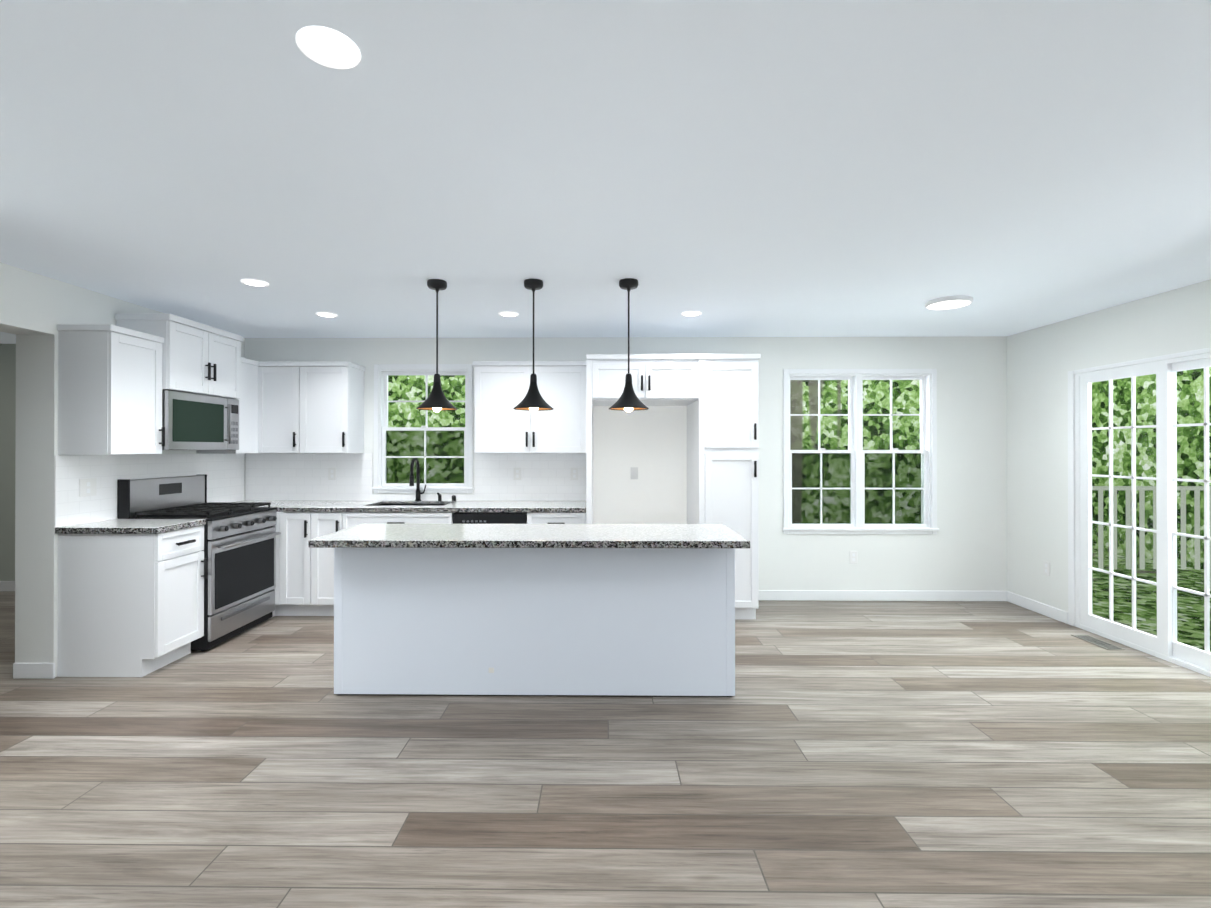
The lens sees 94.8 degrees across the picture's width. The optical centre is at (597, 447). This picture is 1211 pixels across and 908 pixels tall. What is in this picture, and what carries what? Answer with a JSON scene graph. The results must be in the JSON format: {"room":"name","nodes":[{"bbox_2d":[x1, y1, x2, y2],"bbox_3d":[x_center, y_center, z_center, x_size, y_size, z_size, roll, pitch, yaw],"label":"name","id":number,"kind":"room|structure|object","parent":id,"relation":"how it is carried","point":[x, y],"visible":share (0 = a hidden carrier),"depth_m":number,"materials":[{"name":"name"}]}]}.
{"room":"kitchen","nodes":[
{"label":"kitchen","id":0,"kind":"room"},
{"bbox_2d":[0,344,15,580],"bbox_3d":[-5.256,0.194,5.559,3.440,2.440,0.140,0,0,1],"label":"wall","id":1,"kind":"structure","parent":0,"point":[7,443],"depth_m":5.49,"materials":[{"name":"paint"}]},
{"bbox_2d":[0,581,14,590],"bbox_3d":[-5.262,1.363,5.479,3.450,0.100,0.014,0,0,1],"label":"baseboard","id":2,"kind":"structure","parent":1,"relation":"attached to","point":[7,585],"depth_m":5.48,"materials":[{"name":"white"}]},
{"bbox_2d":[0,262,244,676],"bbox_3d":[-3.467,0.181,0.989,0.240,2.440,8.460,0,0,1],"label":"wall","id":3,"kind":"structure","parent":0,"point":[36,309],"depth_m":3.41,"materials":[{"name":"paint"}]},
{"bbox_2d":[79,478,96,496],"bbox_3d":[-3.304,0.258,3.617,0.007,0.115,0.120,0,0,1],"label":"electrical outlet plate","id":4,"kind":"object","parent":3,"relation":"attached to","point":[87,487],"depth_m":3.61,"materials":[{"name":"white plastic"}]},
{"bbox_2d":[57,321,164,454],"bbox_3d":[-3.151,-0.355,3.630,0.327,0.802,0.405,0,0,1],"label":"upper cabinet","id":5,"kind":"object","parent":3,"relation":"attached to","point":[114,381],"depth_m":3.43,"materials":[{"name":"white wood"}]},
{"bbox_2d":[115,313,244,400],"bbox_3d":[-3.122,-0.662,4.212,0.372,0.518,0.759,0,0,1],"label":"upper cabinet","id":6,"kind":"object","parent":3,"relation":"attached to","point":[200,358],"depth_m":4.10,"materials":[{"name":"white wood"}]},
{"bbox_2d":[162,390,238,449],"bbox_3d":[-3.105,-0.190,4.211,0.406,0.416,0.754,0,0,1],"label":"over-the-range microwave","id":7,"kind":"object","parent":6,"relation":"attached to","point":[191,421],"visible":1,"depth_m":4.13,"materials":[{"name":"silver metal"}]},
{"bbox_2d":[196,358,264,453],"bbox_3d":[-3.119,-0.352,4.749,0.366,0.802,0.316,0,0,1],"label":"upper cabinet","id":8,"kind":"object","parent":3,"relation":"attached to","point":[250,410],"depth_m":4.80,"materials":[{"name":"white wood"}]},
{"bbox_2d":[0,591,1210,907],"bbox_3d":[-1.682,1.462,1.415,10.980,0.120,9.640,0,0,1],"label":"floor","id":9,"kind":"structure","parent":0,"point":[920,755],"depth_m":2.35,"materials":[{"name":"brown wood"}]},
{"bbox_2d":[54,455,206,676],"bbox_3d":[-2.986,0.729,3.614,0.658,1.359,0.423,0,0,1],"label":"base cabinet","id":10,"kind":"object","parent":9,"relation":"on","point":[130,597],"visible":1,"depth_m":3.42,"materials":[{"name":"white painted wood"},{"name":"granite top"},{"name":"black metal handles"}]},
{"bbox_2d":[117,475,280,650],"bbox_3d":[-2.938,0.815,4.206,0.715,1.190,0.758,0,0,1],"label":"range","id":11,"kind":"object","parent":9,"relation":"on","point":[239,550],"visible":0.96,"depth_m":4.09,"materials":[{"name":"silver metal"}]},
{"bbox_2d":[271,525,275,617],"bbox_3d":[-3.000,0.972,4.908,0.600,0.880,0.600,0,0,1],"label":"base cabinet","id":12,"kind":"object","parent":9,"relation":"on","point":[273,612],"depth_m":4.64,"materials":[{"name":"white wood"}]},
{"bbox_2d":[276,509,319,615],"bbox_3d":[-2.452,0.972,4.892,0.317,0.880,0.620,0,0,1],"label":"base cabinet","id":13,"kind":"object","parent":9,"relation":"on","point":[297,564],"depth_m":4.58,"materials":[{"name":"white wood"}]},
{"bbox_2d":[224,501,585,512],"bbox_3d":[-1.693,0.512,4.880,3.214,0.041,0.630,0,0,1],"label":"countertop","id":14,"kind":"structure","parent":13,"relation":"on","point":[456,506],"depth_m":4.74,"materials":[{"name":"grey stone"}]},
{"bbox_2d":[380,501,447,504],"bbox_3d":[-1.643,0.617,4.914,0.700,0.211,0.420,0,0,1],"label":"sink","id":15,"kind":"object","parent":14,"relation":"in","point":[381,502],"depth_m":5.12,"materials":[{"name":"metal"}]},
{"bbox_2d":[409,458,455,500],"bbox_3d":[-1.486,0.291,5.040,0.378,0.400,0.218,0,0,1],"label":"faucet","id":16,"kind":"object","parent":14,"relation":"on","point":[411,483],"visible":1,"depth_m":5.10,"materials":[{"name":"black metal"}]},
{"bbox_2d":[320,509,351,615],"bbox_3d":[-2.222,0.972,4.889,0.375,0.880,0.620,0,0,1],"label":"base cabinet","id":17,"kind":"object","parent":9,"relation":"on","point":[331,520],"depth_m":4.59,"materials":[{"name":"white wood"}]},
{"bbox_2d":[352,509,452,526],"bbox_3d":[-1.668,0.972,4.883,0.968,0.880,0.620,0,0,1],"label":"base cabinet","id":18,"kind":"object","parent":9,"relation":"on","point":[359,516],"depth_m":4.58,"materials":[{"name":"white wood"}]},
{"bbox_2d":[453,513,526,523],"bbox_3d":[-0.879,0.976,4.835,0.602,0.872,0.638,0,0,1],"label":"dishwasher","id":19,"kind":"object","parent":9,"relation":"on","point":[489,518],"visible":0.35,"depth_m":4.56,"materials":[{"name":"black metal"}]},
{"bbox_2d":[334,548,734,696],"bbox_3d":[-0.355,0.967,3.368,2.266,0.880,0.452,0,0,1],"label":"kitchen island","id":20,"kind":"object","parent":9,"relation":"on","point":[623,610],"depth_m":3.14,"materials":[{"name":"painted wood"},{"name":"granite"}]},
{"bbox_2d":[308,524,749,547],"bbox_3d":[-0.357,0.507,3.248,2.320,0.040,0.661,0,0,1],"label":"island countertop","id":21,"kind":"structure","parent":20,"relation":"on","point":[362,535],"depth_m":3.05,"materials":[{"name":"grey stone"}]},
{"bbox_2d":[524,509,585,523],"bbox_3d":[-0.330,0.972,4.868,0.488,0.880,0.620,0,0,1],"label":"base cabinet","id":22,"kind":"object","parent":9,"relation":"on","point":[534,516],"depth_m":4.56,"materials":[{"name":"white wood"}]},
{"bbox_2d":[586,354,760,618],"bbox_3d":[0.617,0.329,4.812,1.402,2.165,0.714,0,0,1],"label":"surround","id":23,"kind":"object","parent":9,"relation":"on","point":[683,449],"visible":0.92,"depth_m":4.50,"materials":[{"name":"white wood"}]},
{"bbox_2d":[1072,635,1124,649],"bbox_3d":[3.618,1.406,4.030,0.120,0.006,0.310,0,0,1],"label":"floor vent","id":24,"kind":"object","parent":9,"relation":"in","point":[1098,642],"visible":0.98,"depth_m":4.01,"materials":[{"name":"silver metal"}]},
{"bbox_2d":[0,0,1210,343],"bbox_3d":[-1.682,-1.098,1.422,10.980,0.120,9.640,0,0,1],"label":"ceiling","id":25,"kind":"structure","parent":0,"point":[808,168],"depth_m":2.02,"materials":[{"name":"paint"}]},
{"bbox_2d":[241,279,268,286],"bbox_3d":[-2.139,-1.029,3.483,0.152,0.006,0.152,0,0,1],"label":"recessed light","id":26,"kind":"object","parent":25,"relation":"in","point":[254,282],"visible":1,"depth_m":3.46,"materials":[{"name":"white plastic"}]},
{"bbox_2d":[316,312,337,316],"bbox_3d":[-2.090,-1.027,4.307,0.152,0.006,0.152,0,0,1],"label":"recessed light","id":27,"kind":"object","parent":25,"relation":"in","point":[325,314],"visible":0.98,"depth_m":4.28,"materials":[{"name":"white plastic"}]},
{"bbox_2d":[296,26,360,68],"bbox_3d":[-0.696,-1.035,1.447,0.152,0.006,0.152,0,0,1],"label":"recessed light","id":28,"kind":"object","parent":25,"relation":"in","point":[328,47],"visible":1,"depth_m":1.44,"materials":[{"name":"white plastic"}]},
{"bbox_2d":[416,279,457,411],"bbox_3d":[-0.994,-0.626,3.463,0.250,0.812,0.250,0,0,1],"label":"pendant light","id":29,"kind":"object","parent":25,"relation":"hanging from","point":[436,400],"visible":1,"depth_m":3.44,"materials":[{"name":"black metal"}]},
{"bbox_2d":[499,312,518,316],"bbox_3d":[-0.680,-1.027,4.291,0.152,0.006,0.152,0,0,1],"label":"recessed light","id":30,"kind":"object","parent":25,"relation":"in","point":[509,314],"visible":1,"depth_m":4.28,"materials":[{"name":"white plastic"}]},
{"bbox_2d":[513,278,552,411],"bbox_3d":[-0.394,-0.626,3.457,0.250,0.812,0.250,0,0,1],"label":"pendant light","id":31,"kind":"object","parent":25,"relation":"hanging from","point":[533,400],"visible":1,"depth_m":3.42,"materials":[{"name":"black metal"}]},
{"bbox_2d":[609,278,648,411],"bbox_3d":[0.196,-0.626,3.450,0.250,0.812,0.250,0,0,1],"label":"pendant light","id":32,"kind":"object","parent":25,"relation":"hanging from","point":[628,400],"visible":1,"depth_m":3.42,"materials":[{"name":"black metal"}]},
{"bbox_2d":[682,311,700,315],"bbox_3d":[0.724,-1.027,4.275,0.152,0.006,0.152,0,0,1],"label":"recessed light","id":33,"kind":"object","parent":25,"relation":"in","point":[691,313],"visible":0.98,"depth_m":4.25,"materials":[{"name":"white"}]},
{"bbox_2d":[925,295,972,309],"bbox_3d":[2.466,-1.012,3.910,0.290,0.036,0.290,0,0,1],"label":"recessed light","id":34,"kind":"object","parent":25,"relation":"in","point":[948,302],"visible":1,"depth_m":3.85,"materials":[{"name":"white plastic"}]},
{"bbox_2d":[245,336,1006,590],"bbox_3d":[0.191,0.193,5.248,7.460,2.440,0.140,0,0,1],"label":"wall","id":35,"kind":"structure","parent":0,"point":[964,548],"depth_m":5.15,"materials":[{"name":"paint"}]},
{"bbox_2d":[261,362,304,452],"bbox_3d":[-2.770,-0.351,5.046,0.441,0.802,0.327,0,0,1],"label":"upper cabinet","id":36,"kind":"object","parent":35,"relation":"attached to","point":[283,419],"depth_m":4.89,"materials":[{"name":"white wood"}]},
{"bbox_2d":[328,468,335,479],"bbox_3d":[-2.470,0.243,5.194,0.070,0.115,0.007,0,0,1],"label":"electrical outlet plate","id":37,"kind":"object","parent":35,"relation":"attached to","point":[331,471],"depth_m":5.19,"materials":[{"name":"white plastic"}]},
{"bbox_2d":[305,361,364,452],"bbox_3d":[-2.421,-0.351,5.042,0.489,0.802,0.327,0,0,1],"label":"upper cabinet","id":38,"kind":"object","parent":35,"relation":"attached to","point":[334,391],"depth_m":4.89,"materials":[{"name":"white wood"}]},
{"bbox_2d":[372,364,473,492],"bbox_3d":[-1.618,-0.177,5.251,0.942,1.200,0.174,0,0,1],"label":"window","id":39,"kind":"structure","parent":35,"relation":"in","point":[382,372],"depth_m":5.23,"materials":[{"name":"white"}]},
{"bbox_2d":[514,468,520,479],"bbox_3d":[-0.740,0.243,5.175,0.070,0.115,0.007,0,0,1],"label":"electrical outlet plate","id":40,"kind":"object","parent":35,"relation":"attached to","point":[517,471],"depth_m":5.17,"materials":[{"name":"white plastic"}]},
{"bbox_2d":[473,361,585,452],"bbox_3d":[-0.578,-0.351,5.021,0.987,0.802,0.327,0,0,1],"label":"upper cabinet","id":41,"kind":"object","parent":35,"relation":"attached to","point":[500,386],"depth_m":4.86,"materials":[{"name":"white wood"}]},
{"bbox_2d":[571,468,577,479],"bbox_3d":[-0.210,0.243,5.169,0.070,0.115,0.007,0,0,1],"label":"electrical outlet plate","id":42,"kind":"object","parent":35,"relation":"attached to","point":[574,471],"depth_m":5.17,"materials":[{"name":"white plastic"}]},
{"bbox_2d":[850,551,856,563],"bbox_3d":[2.370,1.012,5.147,0.070,0.115,0.007,0,0,1],"label":"electrical outlet plate","id":43,"kind":"object","parent":35,"relation":"attached to","point":[853,554],"depth_m":5.14,"materials":[{"name":"white plastic"}]},
{"bbox_2d":[782,369,938,533],"bbox_3d":[2.428,0.035,5.205,1.425,1.525,0.174,0,0,1],"label":"window","id":44,"kind":"structure","parent":35,"relation":"in","point":[927,451],"depth_m":5.18,"materials":[{"name":"white"}]},
{"bbox_2d":[759,590,1006,600],"bbox_3d":[2.563,1.365,5.139,2.435,0.095,0.018,0,0,1],"label":"baseboard","id":45,"kind":"structure","parent":35,"relation":"attached to","point":[764,595],"depth_m":5.13,"materials":[{"name":"white wood"}]},
{"bbox_2d":[1007,279,1210,626],"bbox_3d":[3.767,0.180,0.907,0.070,2.440,8.460,0,0,1],"label":"wall","id":46,"kind":"structure","parent":0,"point":[1042,361],"depth_m":4.60,"materials":[{"name":"paint"}]},
{"bbox_2d":[1007,591,1067,623],"bbox_3d":[3.769,1.364,4.779,0.014,0.095,0.650,0,0,1],"label":"baseboard","id":47,"kind":"structure","parent":46,"relation":"attached to","point":[1049,611],"depth_m":4.75,"materials":[{"name":"white wood"}]},
{"bbox_2d":[1043,561,1049,575],"bbox_3d":[3.770,1.011,4.675,0.007,0.115,0.070,0,0,1],"label":"electrical outlet plate","id":48,"kind":"object","parent":46,"relation":"attached to","point":[1046,565],"depth_m":4.67,"materials":[{"name":"white plastic"}]},
{"bbox_2d":[1068,348,1210,676],"bbox_3d":[3.792,0.398,3.686,0.081,2.020,1.530,0,0,1],"label":"sliding glass door","id":49,"kind":"structure","parent":46,"relation":"in","point":[1163,644],"depth_m":3.86,"materials":[{"name":"white"}]},
{"label":"outside","id":50,"kind":"structure","parent":0,"visible":0},
{"bbox_2d":[387,367,1210,652],"bbox_3d":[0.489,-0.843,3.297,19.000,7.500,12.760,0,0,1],"label":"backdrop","id":51,"kind":"structure","parent":50,"point":[828,399],"depth_m":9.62,"materials":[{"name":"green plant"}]},
{"bbox_2d":[1092,486,1210,635],"bbox_3d":[5.416,1.019,3.891,3.120,1.180,4.870,0,0,1],"label":"deck","id":52,"kind":"object","parent":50,"point":[1100,489],"depth_m":6.25,"materials":[{"name":"wood"}]}
]}

